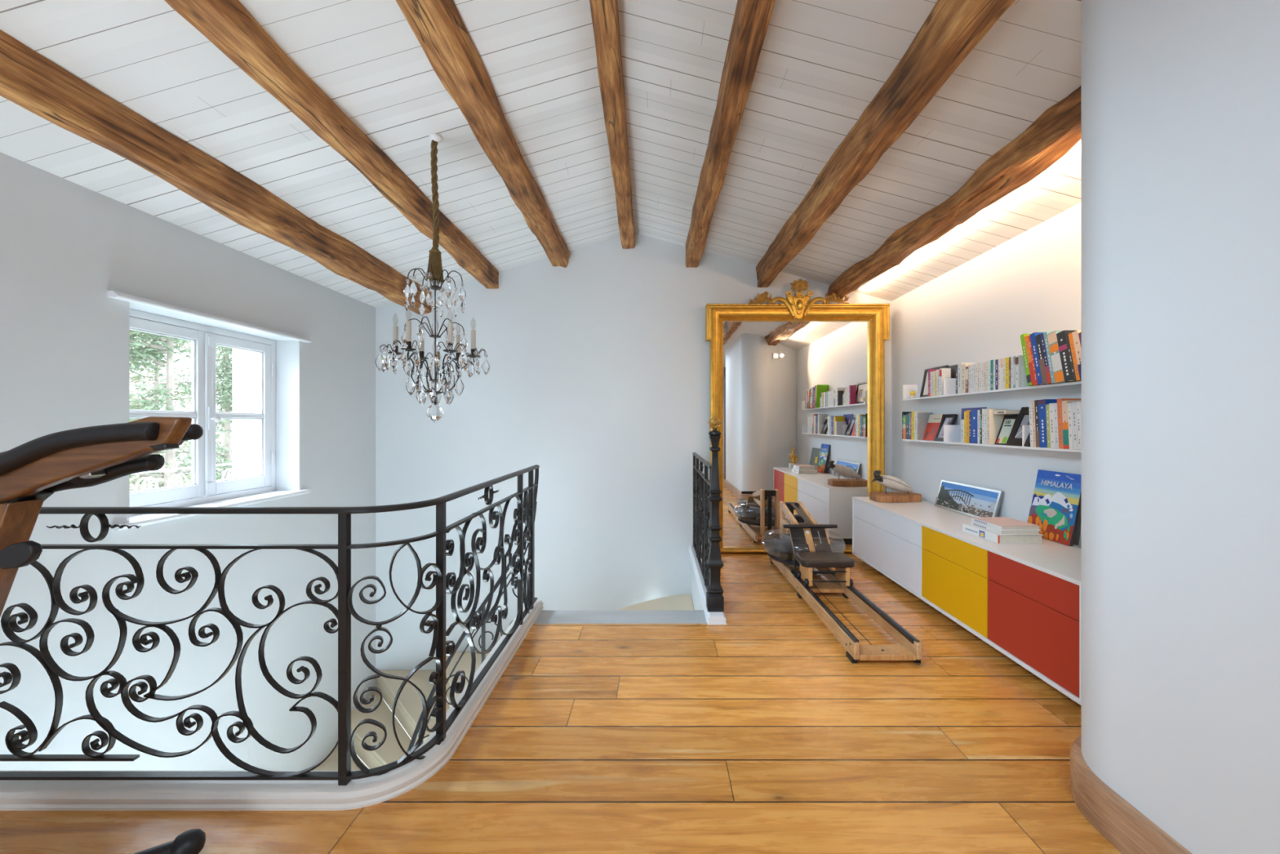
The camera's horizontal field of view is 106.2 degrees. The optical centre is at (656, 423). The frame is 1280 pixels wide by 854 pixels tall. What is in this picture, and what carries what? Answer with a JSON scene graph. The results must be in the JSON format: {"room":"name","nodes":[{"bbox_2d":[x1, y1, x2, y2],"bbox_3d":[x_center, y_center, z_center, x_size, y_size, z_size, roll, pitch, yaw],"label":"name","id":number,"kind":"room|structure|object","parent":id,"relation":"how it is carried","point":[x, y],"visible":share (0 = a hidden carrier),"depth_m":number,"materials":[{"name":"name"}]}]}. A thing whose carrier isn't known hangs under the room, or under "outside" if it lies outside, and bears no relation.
{"room":"stair landing","nodes":[
{"label":"stair landing","id":0,"kind":"room"},
{"bbox_2d":[0,151,375,770],"bbox_3d":[-2.820,1.300,0.990,0.280,5.400,7.580,0,0,0],"label":"wall","id":1,"kind":"structure","parent":0,"point":[64,344],"depth_m":2.64,"materials":[{"name":"white paint"}]},
{"bbox_2d":[132,462,244,490],"bbox_3d":[-3.080,0.379,2.985,0.020,0.193,1.170,0,0,0],"label":"guard rail","id":2,"kind":"object","parent":1,"relation":"attached to","point":[175,481],"visible":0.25,"depth_m":3.07,"materials":[{"name":"metal"}]},
{"bbox_2d":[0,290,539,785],"bbox_3d":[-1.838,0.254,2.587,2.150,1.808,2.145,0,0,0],"label":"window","id":3,"kind":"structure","parent":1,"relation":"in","point":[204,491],"depth_m":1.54,"materials":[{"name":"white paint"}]},
{"bbox_2d":[232,348,259,477],"bbox_3d":[-3.060,-0.075,3.575,0.200,1.150,0.061,0,0,0],"label":"window pane","id":4,"kind":"object","parent":3,"relation":"attached to","point":[246,364],"visible":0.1,"depth_m":3.58,"materials":[{"name":"glass"}]},
{"bbox_2d":[0,0,1080,307],"bbox_3d":[0.610,-1.297,0.990,7.180,1.307,7.580,0,0,0],"label":"ceiling","id":5,"kind":"structure","parent":0,"point":[821,63],"depth_m":2.34,"materials":[{"name":"wood"}]},
{"bbox_2d":[0,29,431,314],"bbox_3d":[-2.184,-1.173,1.015,0.160,0.261,7.231,0,0,0],"label":"ceiling beam","id":6,"kind":"structure","parent":5,"relation":"attached to","point":[28,79],"depth_m":2.14,"materials":[{"name":"brown wood"}]},
{"bbox_2d":[164,0,498,288],"bbox_3d":[-1.539,-1.393,1.015,0.199,0.211,7.230,0,0,0],"label":"ceiling beam","id":7,"kind":"structure","parent":5,"relation":"attached to","point":[228,24],"depth_m":2.12,"materials":[{"name":"brown wood"}]},
{"bbox_2d":[375,133,489,422],"bbox_3d":[-1.203,-0.777,2.590,0.536,1.542,0.554,0,0,0],"label":"chandelier","id":8,"kind":"object","parent":5,"relation":"hanging from","point":[434,273],"visible":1,"depth_m":2.57,"materials":[{"name":"clear glass"}]},
{"bbox_2d":[395,0,570,267],"bbox_3d":[-0.899,-1.589,1.015,0.222,0.201,7.231,0,0,0],"label":"ceiling beam","id":9,"kind":"structure","parent":5,"relation":"attached to","point":[438,27],"depth_m":2.34,"materials":[{"name":"brown wood"}]},
{"bbox_2d":[589,0,635,248],"bbox_3d":[-0.229,-1.763,1.015,0.149,0.188,7.231,0,0,0],"label":"ceiling beam","id":10,"kind":"structure","parent":5,"relation":"attached to","point":[604,13],"depth_m":2.57,"materials":[{"name":"brown wood"}]},
{"bbox_2d":[685,0,775,267],"bbox_3d":[0.371,-1.607,1.015,0.157,0.242,7.231,0,0,0],"label":"ceiling beam","id":11,"kind":"structure","parent":5,"relation":"attached to","point":[751,20],"depth_m":2.35,"materials":[{"name":"brown wood"}]},
{"bbox_2d":[755,0,1015,287],"bbox_3d":[1.069,-1.421,1.015,0.191,0.247,7.232,0,0,-1],"label":"ceiling beam","id":12,"kind":"structure","parent":5,"relation":"attached to","point":[953,28],"depth_m":2.11,"materials":[{"name":"brown wood"}]},
{"bbox_2d":[826,85,1080,298],"bbox_3d":[1.757,-1.254,1.015,0.298,0.215,7.230,0,0,0],"label":"ceiling beam","id":13,"kind":"structure","parent":5,"relation":"attached to","point":[1052,135],"depth_m":2.47,"materials":[{"name":"brown wood"}]},
{"bbox_2d":[0,549,1121,853],"bbox_3d":[-0.220,1.325,1.040,5.320,0.250,7.280,0,0,0],"label":"floor","id":14,"kind":"structure","parent":0,"point":[756,732],"depth_m":1.72,"materials":[{"name":"brown wood"}]},
{"bbox_2d":[0,416,205,853],"bbox_3d":[-1.533,0.590,1.158,1.034,1.212,0.396,0,0,0],"label":"exercise bike","id":15,"kind":"object","parent":14,"relation":"on","point":[32,471],"visible":1,"depth_m":1.02,"materials":[{"name":"brown wood"}]},
{"bbox_2d":[0,600,543,810],"bbox_3d":[-1.707,1.304,2.310,1.938,0.312,1.640,0,0,0],"label":"stone plinth","id":16,"kind":"object","parent":14,"relation":"on","point":[15,795],"visible":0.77,"depth_m":1.51,"materials":[{"name":"stone"}]},
{"bbox_2d":[407,467,538,751],"bbox_3d":[-1.254,1.703,2.966,1.014,2.866,0.373,0,0,-42],"label":"stair rail","id":17,"kind":"object","parent":16,"relation":"on","point":[482,607],"visible":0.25,"depth_m":3.19,"materials":[{"name":"black metal"}]},
{"bbox_2d":[533,609,706,623],"bbox_3d":[-0.218,1.260,2.993,1.094,0.120,0.214,0,0,0],"label":"landing slab","id":18,"kind":"object","parent":14,"relation":"on","point":[546,616],"visible":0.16,"depth_m":2.99,"materials":[{"name":"grey stone"}]},
{"bbox_2d":[692,452,711,591],"bbox_3d":[0.352,0.712,3.778,0.034,0.893,1.455,0,0,0],"label":"balustrade","id":19,"kind":"object","parent":14,"relation":"on","point":[701,484],"visible":0.87,"depth_m":3.67,"materials":[{"name":"black metal"}]},
{"bbox_2d":[688,544,726,624],"bbox_3d":[0.362,1.180,3.724,0.116,0.060,1.703,0,0,0],"label":"stone plinth","id":20,"kind":"object","parent":14,"relation":"on","point":[712,618],"visible":0.64,"depth_m":3.30,"materials":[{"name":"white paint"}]},
{"bbox_2d":[706,411,724,612],"bbox_3d":[0.362,0.536,2.985,0.099,1.227,0.099,0,0,0],"label":"newel post","id":21,"kind":"object","parent":14,"relation":"on","point":[714,597],"visible":1,"depth_m":2.96,"materials":[{"name":"black metal"}]},
{"bbox_2d":[705,279,889,552],"bbox_3d":[1.298,-0.074,4.437,1.681,2.514,0.166,0,0,0],"label":"floor mirror","id":22,"kind":"object","parent":14,"relation":"on","point":[797,387],"visible":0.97,"depth_m":4.49,"materials":[{"name":"gold glass"}]},
{"bbox_2d":[722,320,868,546],"bbox_3d":[1.298,0.092,4.496,1.433,2.175,0.012,0,0,0],"label":"mirror glass","id":23,"kind":"object","parent":22,"relation":"attached to","point":[795,393],"depth_m":4.49,"materials":[{"name":"mirror"}]},
{"bbox_2d":[762,501,922,663],"bbox_3d":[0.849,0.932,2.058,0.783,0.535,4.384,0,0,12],"label":"rowing machine","id":24,"kind":"object","parent":14,"relation":"on","point":[806,545],"visible":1,"depth_m":3.21,"materials":[{"name":"brown wood"}]},
{"bbox_2d":[792,514,804,522],"bbox_3d":[1.147,0.770,3.905,0.085,0.050,0.090,0,0,0],"label":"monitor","id":25,"kind":"object","parent":24,"relation":"on","point":[799,519],"depth_m":3.86,"materials":[{"name":"black plastic"}]},
{"bbox_2d":[852,496,1080,705],"bbox_3d":[1.972,0.919,3.070,0.513,0.562,2.280,0,0,0],"label":"sideboard","id":26,"kind":"object","parent":14,"relation":"on","point":[1022,600],"visible":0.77,"depth_m":2.52,"materials":[{"name":"white paint"}]},
{"bbox_2d":[869,470,921,502],"bbox_3d":[1.981,0.510,3.995,0.416,0.253,0.249,0,0,0],"label":"bird sculpture","id":27,"kind":"object","parent":26,"relation":"on","point":[892,482],"visible":1,"depth_m":3.94,"materials":[{"name":"brown wood"}]},
{"bbox_2d":[934,480,1004,516],"bbox_3d":[2.194,0.536,3.413,0.083,0.207,0.645,0,0,0],"label":"framed photograph","id":28,"kind":"object","parent":26,"relation":"on","point":[964,499],"visible":0.99,"depth_m":3.37,"materials":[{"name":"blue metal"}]},
{"bbox_2d":[962,523,1043,543],"bbox_3d":[1.937,0.614,2.701,0.246,0.047,0.298,0,0,0],"label":"book","id":29,"kind":"object","parent":26,"relation":"on","point":[997,538],"visible":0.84,"depth_m":2.56,"materials":[{"name":"white paper"}]},
{"bbox_2d":[970,520,1040,534],"bbox_3d":[1.935,0.578,2.675,0.211,0.023,0.250,0,0,0],"label":"book","id":30,"kind":"object","parent":29,"relation":"on","point":[972,523],"visible":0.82,"depth_m":2.56,"materials":[{"name":"white paper"}]},
{"bbox_2d":[971,516,1040,529],"bbox_3d":[1.940,0.554,2.678,0.211,0.022,0.245,0,0,0],"label":"book","id":31,"kind":"object","parent":30,"relation":"on","point":[998,522],"visible":1,"depth_m":2.63,"materials":[{"name":"white paper"}]},
{"bbox_2d":[1027,469,1080,546],"bbox_3d":[2.193,0.452,2.650,0.088,0.372,0.300,0,0,0],"label":"picture book","id":32,"kind":"object","parent":26,"relation":"on","point":[1055,504],"visible":0.89,"depth_m":2.62,"materials":[{"name":"blue paper"}]},
{"bbox_2d":[375,232,891,739],"bbox_3d":[-0.260,1.000,4.680,5.400,6.000,0.200,0,0,0],"label":"wall","id":33,"kind":"structure","parent":0,"point":[597,377],"depth_m":4.58,"materials":[{"name":"white paint"}]},
{"bbox_2d":[691,562,703,609],"bbox_3d":[0.390,2.601,3.040,0.120,2.798,3.080,0,0,0],"label":"wall","id":34,"kind":"structure","parent":0,"point":[697,603],"depth_m":4.12,"materials":[{"name":"white paint"}]},
{"bbox_2d":[891,202,1080,544],"bbox_3d":[2.340,0.025,2.890,0.200,2.850,3.780,0,0,0],"label":"wall","id":35,"kind":"structure","parent":0,"point":[979,310],"depth_m":3.23,"materials":[{"name":"white paint"}]},
{"bbox_2d":[902,365,1080,400],"bbox_3d":[2.176,-0.269,3.055,0.128,0.135,2.130,0,0,0],"label":"wall shelf","id":36,"kind":"object","parent":35,"relation":"attached to","point":[949,384],"visible":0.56,"depth_m":3.50,"materials":[{"name":"white paint"}]},
{"bbox_2d":[928,368,938,396],"bbox_3d":[2.147,-0.319,3.723,0.069,0.210,0.029,0,0,0],"label":"book","id":37,"kind":"object","parent":36,"relation":"on","point":[929,370],"visible":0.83,"depth_m":3.72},
{"bbox_2d":[920,364,948,397],"bbox_3d":[2.207,-0.332,3.821,0.059,0.238,0.307,0,0,0],"label":"framed drawing","id":38,"kind":"object","parent":36,"relation":"on","point":[924,390],"visible":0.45,"depth_m":3.93,"materials":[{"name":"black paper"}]},
{"bbox_2d":[923,372,928,395],"bbox_3d":[2.206,-0.332,3.821,0.034,0.188,0.246,0,0,0],"label":"picture","id":39,"kind":"object","parent":38,"relation":"attached to","point":[926,375],"depth_m":3.93,"materials":[{"name":"white paper"}]},
{"bbox_2d":[939,368,951,395],"bbox_3d":[2.147,-0.314,3.573,0.069,0.200,0.029,0,0,0],"label":"book","id":40,"kind":"object","parent":36,"relation":"on","point":[944,372],"visible":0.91,"depth_m":3.56,"materials":[{"name":"paper"}]},
{"bbox_2d":[947,364,957,377],"bbox_3d":[2.215,-0.327,3.606,0.046,0.227,0.112,0,0,0],"label":"framed picture","id":41,"kind":"object","parent":36,"relation":"on","point":[953,367],"visible":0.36,"depth_m":3.60},
{"bbox_2d":[957,362,975,393],"bbox_3d":[2.170,-0.320,3.350,0.116,0.212,0.039,0,0,0],"label":"book","id":42,"kind":"object","parent":36,"relation":"on","point":[959,365],"visible":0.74,"depth_m":3.35,"materials":[{"name":"paper"}]},
{"bbox_2d":[961,363,972,393],"bbox_3d":[2.170,-0.314,3.308,0.116,0.200,0.044,0,0,0],"label":"book","id":43,"kind":"object","parent":36,"relation":"on","point":[963,366],"visible":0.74,"depth_m":3.30,"materials":[{"name":"paper"}]},
{"bbox_2d":[978,361,982,391],"bbox_3d":[2.170,-0.308,3.134,0.116,0.190,0.023,0,0,0],"label":"book","id":44,"kind":"object","parent":36,"relation":"on","point":[980,363],"visible":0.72,"depth_m":3.13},
{"bbox_2d":[990,360,993,390],"bbox_3d":[2.170,-0.308,3.027,0.116,0.190,0.025,0,0,0],"label":"book","id":45,"kind":"object","parent":36,"relation":"on","point":[991,361],"visible":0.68,"depth_m":3.02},
{"bbox_2d":[995,359,998,389],"bbox_3d":[2.170,-0.307,2.983,0.116,0.187,0.024,0,0,0],"label":"book","id":46,"kind":"object","parent":36,"relation":"on","point":[996,360],"visible":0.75,"depth_m":2.98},
{"bbox_2d":[1000,358,1003,389],"bbox_3d":[2.170,-0.307,2.940,0.116,0.188,0.021,0,0,0],"label":"book","id":47,"kind":"object","parent":36,"relation":"on","point":[1002,359],"visible":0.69,"depth_m":2.94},
{"bbox_2d":[1004,356,1008,388],"bbox_3d":[2.170,-0.307,2.895,0.116,0.188,0.031,0,0,0],"label":"book","id":48,"kind":"object","parent":36,"relation":"on","point":[1006,359],"visible":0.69,"depth_m":2.90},
{"bbox_2d":[1010,356,1013,387],"bbox_3d":[2.170,-0.307,2.855,0.116,0.187,0.019,0,0,0],"label":"book","id":49,"kind":"object","parent":36,"relation":"on","point":[1011,357],"visible":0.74,"depth_m":2.86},
{"bbox_2d":[1014,355,1024,387],"bbox_3d":[2.170,-0.307,2.816,0.116,0.188,0.025,0,0,0],"label":"book","id":50,"kind":"object","parent":36,"relation":"on","point":[1019,359],"visible":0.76,"depth_m":2.80,"materials":[{"name":"paper"}]},
{"bbox_2d":[1020,333,1035,386],"bbox_3d":[2.159,-0.363,2.711,0.151,0.299,0.086,0,0,0],"label":"book","id":51,"kind":"object","parent":36,"relation":"on","point":[1022,336],"visible":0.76,"depth_m":2.71,"materials":[{"name":"paper"}]},
{"bbox_2d":[1024,334,1035,385],"bbox_3d":[2.164,-0.357,2.681,0.161,0.288,0.084,0,0,0],"label":"book","id":52,"kind":"object","parent":36,"relation":"on","point":[1026,337],"visible":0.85,"depth_m":2.68,"materials":[{"name":"paper"}]},
{"bbox_2d":[1028,335,1044,385],"bbox_3d":[2.164,-0.354,2.660,0.160,0.281,0.067,0,0,0],"label":"book","id":53,"kind":"object","parent":36,"relation":"on","point":[1029,340],"visible":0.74,"depth_m":2.66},
{"bbox_2d":[1029,332,1044,384],"bbox_3d":[2.176,-0.360,2.637,0.186,0.292,0.090,0,0,0],"label":"book","id":54,"kind":"object","parent":36,"relation":"on","point":[1033,335],"visible":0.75,"depth_m":2.64,"materials":[{"name":"paper"}]},
{"bbox_2d":[1035,333,1052,384],"bbox_3d":[2.169,-0.352,2.601,0.171,0.276,0.087,0,0,0],"label":"book","id":55,"kind":"object","parent":36,"relation":"on","point":[1042,362],"visible":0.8,"depth_m":2.60,"materials":[{"name":"paper"}]},
{"bbox_2d":[1040,333,1051,383],"bbox_3d":[2.169,-0.353,2.573,0.171,0.278,0.076,0,0,0],"label":"book","id":56,"kind":"object","parent":36,"relation":"on","point":[1046,366],"visible":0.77,"depth_m":2.57,"materials":[{"name":"paper"}]},
{"bbox_2d":[1043,331,1059,383],"bbox_3d":[2.179,-0.354,2.550,0.190,0.281,0.078,0,0,0],"label":"book","id":57,"kind":"object","parent":36,"relation":"on","point":[1045,334],"visible":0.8,"depth_m":2.55,"materials":[{"name":"paper"}]},
{"bbox_2d":[1047,330,1067,382],"bbox_3d":[2.169,-0.351,2.508,0.171,0.275,0.107,0,0,0],"label":"book","id":58,"kind":"object","parent":36,"relation":"on","point":[1052,338],"visible":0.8,"depth_m":2.51,"materials":[{"name":"paper"}]},
{"bbox_2d":[1056,329,1077,382],"bbox_3d":[2.164,-0.347,2.454,0.161,0.266,0.100,0,0,0],"label":"book","id":59,"kind":"object","parent":36,"relation":"on","point":[1063,349],"visible":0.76,"depth_m":2.45,"materials":[{"name":"paper"}]},
{"bbox_2d":[1064,332,1076,381],"bbox_3d":[2.146,-0.340,2.418,0.126,0.253,0.067,0,0,0],"label":"book","id":60,"kind":"object","parent":36,"relation":"on","point":[1066,333],"visible":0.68,"depth_m":2.42,"materials":[{"name":"paper"}]},
{"bbox_2d":[1068,333,1080,381],"bbox_3d":[2.146,-0.336,2.397,0.126,0.244,0.069,0,0,0],"label":"book","id":61,"kind":"object","parent":36,"relation":"on","point":[1070,335],"visible":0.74,"depth_m":2.40,"materials":[{"name":"paper"}]},
{"bbox_2d":[1071,329,1080,380],"bbox_3d":[2.146,-0.339,2.369,0.126,0.252,0.082,0,0,0],"label":"book","id":62,"kind":"object","parent":36,"relation":"on","point":[1075,334],"visible":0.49,"depth_m":2.37,"materials":[{"name":"paper"}]},
{"bbox_2d":[902,424,1080,452],"bbox_3d":[2.176,0.074,3.055,0.128,0.135,2.130,0,0,0],"label":"wall shelf","id":63,"kind":"object","parent":35,"relation":"attached to","point":[952,433],"visible":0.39,"depth_m":3.39,"materials":[{"name":"white paint"}]},
{"bbox_2d":[914,411,931,439],"bbox_3d":[2.170,0.015,3.915,0.116,0.228,0.041,0,0,0],"label":"book","id":64,"kind":"object","parent":63,"relation":"on","point":[915,413],"visible":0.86,"depth_m":3.91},
{"bbox_2d":[917,412,933,439],"bbox_3d":[2.170,0.018,3.881,0.116,0.222,0.024,0,0,0],"label":"book","id":65,"kind":"object","parent":63,"relation":"on","point":[922,417],"visible":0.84,"depth_m":3.87,"materials":[{"name":"paper"}]},
{"bbox_2d":[922,413,944,440],"bbox_3d":[2.179,0.029,3.776,0.080,0.211,0.172,0,0,0],"label":"book","id":66,"kind":"object","parent":63,"relation":"on","point":[934,422],"visible":0.95,"depth_m":3.77,"materials":[{"name":"paper"}]},
{"bbox_2d":[933,413,957,441],"bbox_3d":[2.172,0.029,3.611,0.100,0.206,0.142,0,0,0],"label":"picture frame","id":67,"kind":"object","parent":63,"relation":"on","point":[948,419],"visible":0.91,"depth_m":3.63,"materials":[{"name":"plastic"}]},
{"bbox_2d":[937,417,952,437],"bbox_3d":[2.172,0.029,3.611,0.065,0.152,0.108,0,0,0],"label":"picture","id":68,"kind":"object","parent":67,"relation":"attached to","point":[944,420],"depth_m":3.64},
{"bbox_2d":[965,410,970,443],"bbox_3d":[2.170,0.018,3.263,0.116,0.222,0.033,0,0,0],"label":"book","id":69,"kind":"object","parent":63,"relation":"on","point":[966,411],"visible":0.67,"depth_m":3.26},
{"bbox_2d":[970,408,979,443],"bbox_3d":[2.170,0.017,3.195,0.116,0.226,0.065,0,0,0],"label":"book","id":70,"kind":"object","parent":63,"relation":"on","point":[973,412],"visible":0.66,"depth_m":3.19,"materials":[{"name":"paper"}]},
{"bbox_2d":[977,409,979,444],"bbox_3d":[2.170,0.018,3.151,0.116,0.222,0.021,0,0,0],"label":"book","id":71,"kind":"object","parent":63,"relation":"on","point":[978,411],"visible":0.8,"depth_m":3.15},
{"bbox_2d":[979,408,982,444],"bbox_3d":[2.170,0.015,3.129,0.116,0.228,0.021,0,0,0],"label":"book","id":72,"kind":"object","parent":63,"relation":"on","point":[980,410],"visible":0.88,"depth_m":3.13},
{"bbox_2d":[982,408,984,444],"bbox_3d":[2.170,0.015,3.107,0.116,0.228,0.021,0,0,0],"label":"book","id":73,"kind":"object","parent":63,"relation":"on","point":[983,410],"visible":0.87,"depth_m":3.11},
{"bbox_2d":[984,408,986,444],"bbox_3d":[2.170,0.017,3.084,0.116,0.226,0.023,0,0,0],"label":"book","id":74,"kind":"object","parent":63,"relation":"on","point":[985,410],"visible":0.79,"depth_m":3.08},
{"bbox_2d":[986,408,1007,444],"bbox_3d":[2.170,0.018,3.059,0.116,0.224,0.025,0,0,0],"label":"book","id":75,"kind":"object","parent":63,"relation":"on","point":[994,421],"visible":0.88,"depth_m":3.05,"materials":[{"name":"paper"}]},
{"bbox_2d":[994,414,1017,444],"bbox_3d":[2.177,0.040,2.978,0.084,0.192,0.113,0,0,0],"label":"picture frame","id":76,"kind":"object","parent":63,"relation":"on","point":[1008,422],"visible":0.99,"depth_m":2.98,"materials":[{"name":"black paper"}]},
{"bbox_2d":[995,418,1015,443],"bbox_3d":[2.164,0.045,2.977,0.053,0.150,0.093,0,0,0],"label":"picture","id":77,"kind":"object","parent":76,"relation":"attached to","point":[1006,425],"depth_m":2.98,"materials":[{"name":"black"}]},
{"bbox_2d":[993,409,1020,413],"bbox_3d":[2.183,-0.073,2.980,0.106,0.023,0.110,0,0,0],"label":"book","id":78,"kind":"object","parent":76,"relation":"on","point":[1002,411],"visible":0.87,"depth_m":2.92,"materials":[{"name":"white paper"}]},
{"bbox_2d":[1005,406,1030,446],"bbox_3d":[2.175,0.015,2.825,0.115,0.234,0.180,0,0,0],"label":"picture frame","id":79,"kind":"object","parent":63,"relation":"on","point":[1015,438],"visible":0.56,"depth_m":2.87,"materials":[{"name":"black wood"}]},
{"bbox_2d":[1014,414,1029,438],"bbox_3d":[2.175,0.015,2.825,0.060,0.137,0.115,0,0,0],"label":"picture","id":80,"kind":"object","parent":79,"relation":"attached to","point":[1024,420],"depth_m":2.87,"materials":[{"name":"white paper"}]},
{"bbox_2d":[1028,400,1034,446],"bbox_3d":[2.170,-0.002,2.711,0.116,0.263,0.034,0,0,0],"label":"book","id":81,"kind":"object","parent":63,"relation":"on","point":[1029,402],"visible":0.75,"depth_m":2.71,"materials":[{"name":"paper"}]},
{"bbox_2d":[1031,400,1035,447],"bbox_3d":[2.170,-0.001,2.689,0.116,0.261,0.032,0,0,0],"label":"book","id":82,"kind":"object","parent":63,"relation":"on","point":[1033,402],"visible":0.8,"depth_m":2.69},
{"bbox_2d":[1034,400,1039,447],"bbox_3d":[2.170,-0.002,2.667,0.116,0.263,0.038,0,0,0],"label":"book","id":83,"kind":"object","parent":63,"relation":"on","point":[1036,403],"visible":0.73,"depth_m":2.67,"materials":[{"name":"paper"}]},
{"bbox_2d":[1037,399,1057,447],"bbox_3d":[2.170,-0.003,2.628,0.116,0.264,0.062,0,0,0],"label":"book","id":84,"kind":"object","parent":63,"relation":"on","point":[1042,403],"visible":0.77,"depth_m":2.62,"materials":[{"name":"paper"}]},
{"bbox_2d":[1045,404,1050,448],"bbox_3d":[2.170,0.012,2.592,0.116,0.236,0.033,0,0,0],"label":"book","id":85,"kind":"object","parent":63,"relation":"on","point":[1047,415],"visible":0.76,"depth_m":2.59,"materials":[{"name":"paper"}]},
{"bbox_2d":[1048,403,1055,448],"bbox_3d":[2.170,0.009,2.566,0.116,0.241,0.041,0,0,0],"label":"book","id":86,"kind":"object","parent":63,"relation":"on","point":[1051,405],"visible":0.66,"depth_m":2.57,"materials":[{"name":"paper"}]},
{"bbox_2d":[1053,403,1058,448],"bbox_3d":[2.170,0.009,2.540,0.116,0.241,0.033,0,0,0],"label":"book","id":87,"kind":"object","parent":63,"relation":"on","point":[1055,417],"visible":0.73,"depth_m":2.54,"materials":[{"name":"paper"}]},
{"bbox_2d":[1057,398,1080,448],"bbox_3d":[2.170,-0.002,2.514,0.116,0.263,0.042,0,0,0],"label":"book","id":88,"kind":"object","parent":63,"relation":"on","point":[1059,400],"visible":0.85,"depth_m":2.51,"materials":[{"name":"paper"}]},
{"bbox_2d":[1067,403,1073,448],"bbox_3d":[2.170,0.011,2.453,0.116,0.236,0.035,0,0,0],"label":"book","id":89,"kind":"object","parent":63,"relation":"on","point":[1069,405],"visible":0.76,"depth_m":2.45,"materials":[{"name":"paper"}]},
{"bbox_2d":[1062,400,1080,448],"bbox_3d":[2.170,0.004,2.482,0.116,0.251,0.046,0,0,0],"label":"book","id":90,"kind":"object","parent":63,"relation":"on","point":[1064,403],"visible":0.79,"depth_m":2.48,"materials":[{"name":"paper"}]},
{"bbox_2d":[1071,402,1078,449],"bbox_3d":[2.170,0.009,2.427,0.116,0.240,0.039,0,0,0],"label":"book","id":91,"kind":"object","parent":63,"relation":"on","point":[1073,404],"visible":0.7,"depth_m":2.43,"materials":[{"name":"paper"}]},
{"bbox_2d":[1075,400,1080,449],"bbox_3d":[2.170,0.008,2.402,0.116,0.244,0.033,0,0,0],"label":"book","id":92,"kind":"object","parent":63,"relation":"on","point":[1078,410],"visible":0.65,"depth_m":2.40,"materials":[{"name":"paper"}]},
{"bbox_2d":[1080,0,1279,853],"bbox_3d":[1.833,-0.165,0.705,1.015,2.770,1.910,0,0,0],"label":"wall pier","id":93,"kind":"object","parent":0,"point":[1180,99],"visible":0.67,"depth_m":1.22,"materials":[{"name":"white paint"}]},
{"bbox_2d":[1070,735,1191,853],"bbox_3d":[1.399,1.131,0.765,0.884,0.137,1.862,0,0,30],"label":"baseboard","id":94,"kind":"object","parent":93,"relation":"attached to","point":[1126,828],"visible":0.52,"depth_m":1.37,"materials":[{"name":"brown wood"}]},
{"label":"outside","id":95,"kind":"structure","parent":0,"visible":0},
{"bbox_2d":[129,474,222,488],"bbox_3d":[-21.490,4.300,15.000,37.020,0.200,50.000,0,0,0],"label":"ground","id":96,"kind":"structure","parent":95,"point":[182,477],"depth_m":35.70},
{"bbox_2d":[129,461,186,491],"bbox_3d":[-5.221,2.128,4.709,1.670,4.294,1.999,0,0,-39],"label":"tree","id":97,"kind":"object","parent":96,"relation":"on","point":[135,477],"visible":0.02,"depth_m":4.78,"materials":[{"name":"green plant"}]},
{"bbox_2d":[129,329,232,489],"bbox_3d":[-7.595,0.531,7.099,3.873,7.342,4.010,0,0,-45],"label":"tree","id":98,"kind":"object","parent":96,"relation":"on","point":[152,352],"visible":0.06,"depth_m":7.15,"materials":[{"name":"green plant"}]},
{"bbox_2d":[129,330,232,490],"bbox_3d":[-12.743,0.550,12.094,4.175,7.305,3.909,0,0,40],"label":"tree","id":99,"kind":"object","parent":96,"relation":"on","point":[134,378],"visible":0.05,"depth_m":11.97,"materials":[{"name":"green plant"}]},
{"bbox_2d":[154,341,232,484],"bbox_3d":[-9.470,0.517,10.371,2.888,7.371,3.122,0,0,40],"label":"tree","id":100,"kind":"object","parent":96,"relation":"on","point":[224,388],"visible":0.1,"depth_m":10.20,"materials":[{"name":"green plant"}]},
{"bbox_3d":[-1.200,2.083,4.013,0.600,0.175,1.127,0,0,0],"label":"stair step","id":101,"kind":"structure","parent":0,"visible":0},
{"bbox_3d":[-0.540,1.908,3.998,0.880,0.175,1.157,0,0,0],"label":"stair step","id":102,"kind":"structure","parent":101,"relation":"on","visible":0},
{"bbox_2d":[617,594,693,609],"bbox_3d":[-0.215,1.718,3.969,1.089,0.195,1.217,0,0,0],"label":"stair step","id":103,"kind":"structure","parent":102,"relation":"on","point":[680,602],"depth_m":4.31,"materials":[{"name":"beige stone"}]},
{"bbox_3d":[-2.149,3.133,2.850,1.057,0.175,0.700,0,0,0],"label":"stair step","id":104,"kind":"structure","parent":0,"visible":0},
{"bbox_3d":[-2.139,2.958,3.225,1.077,0.175,0.850,0,0,0],"label":"stair step","id":105,"kind":"structure","parent":104,"relation":"on","visible":0},
{"bbox_2d":[313,746,368,770],"bbox_3d":[-2.204,2.783,3.494,1.497,0.175,0.350,0,0,39],"label":"stair step","id":106,"kind":"structure","parent":105,"relation":"on","point":[331,763],"depth_m":3.80,"materials":[{"name":"beige stone"}]},
{"bbox_2d":[351,690,414,768],"bbox_3d":[-2.182,2.607,3.827,0.332,0.175,1.766,0,0,-44],"label":"stair step","id":107,"kind":"structure","parent":106,"relation":"on","point":[389,752],"depth_m":3.90,"materials":[{"name":"beige stone"}]},
{"bbox_2d":[376,670,450,744],"bbox_3d":[-1.916,2.433,4.088,0.415,0.175,1.761,0,0,-44],"label":"stair step","id":108,"kind":"structure","parent":107,"relation":"on","point":[409,707],"depth_m":4.19,"materials":[{"name":"beige stone"}]},
{"bbox_2d":[445,651,490,703],"bbox_3d":[-1.490,2.257,4.105,0.501,0.175,1.458,0,0,-33],"label":"stair step","id":109,"kind":"structure","parent":108,"relation":"on","point":[464,663],"depth_m":4.31,"materials":[{"name":"beige stone"}]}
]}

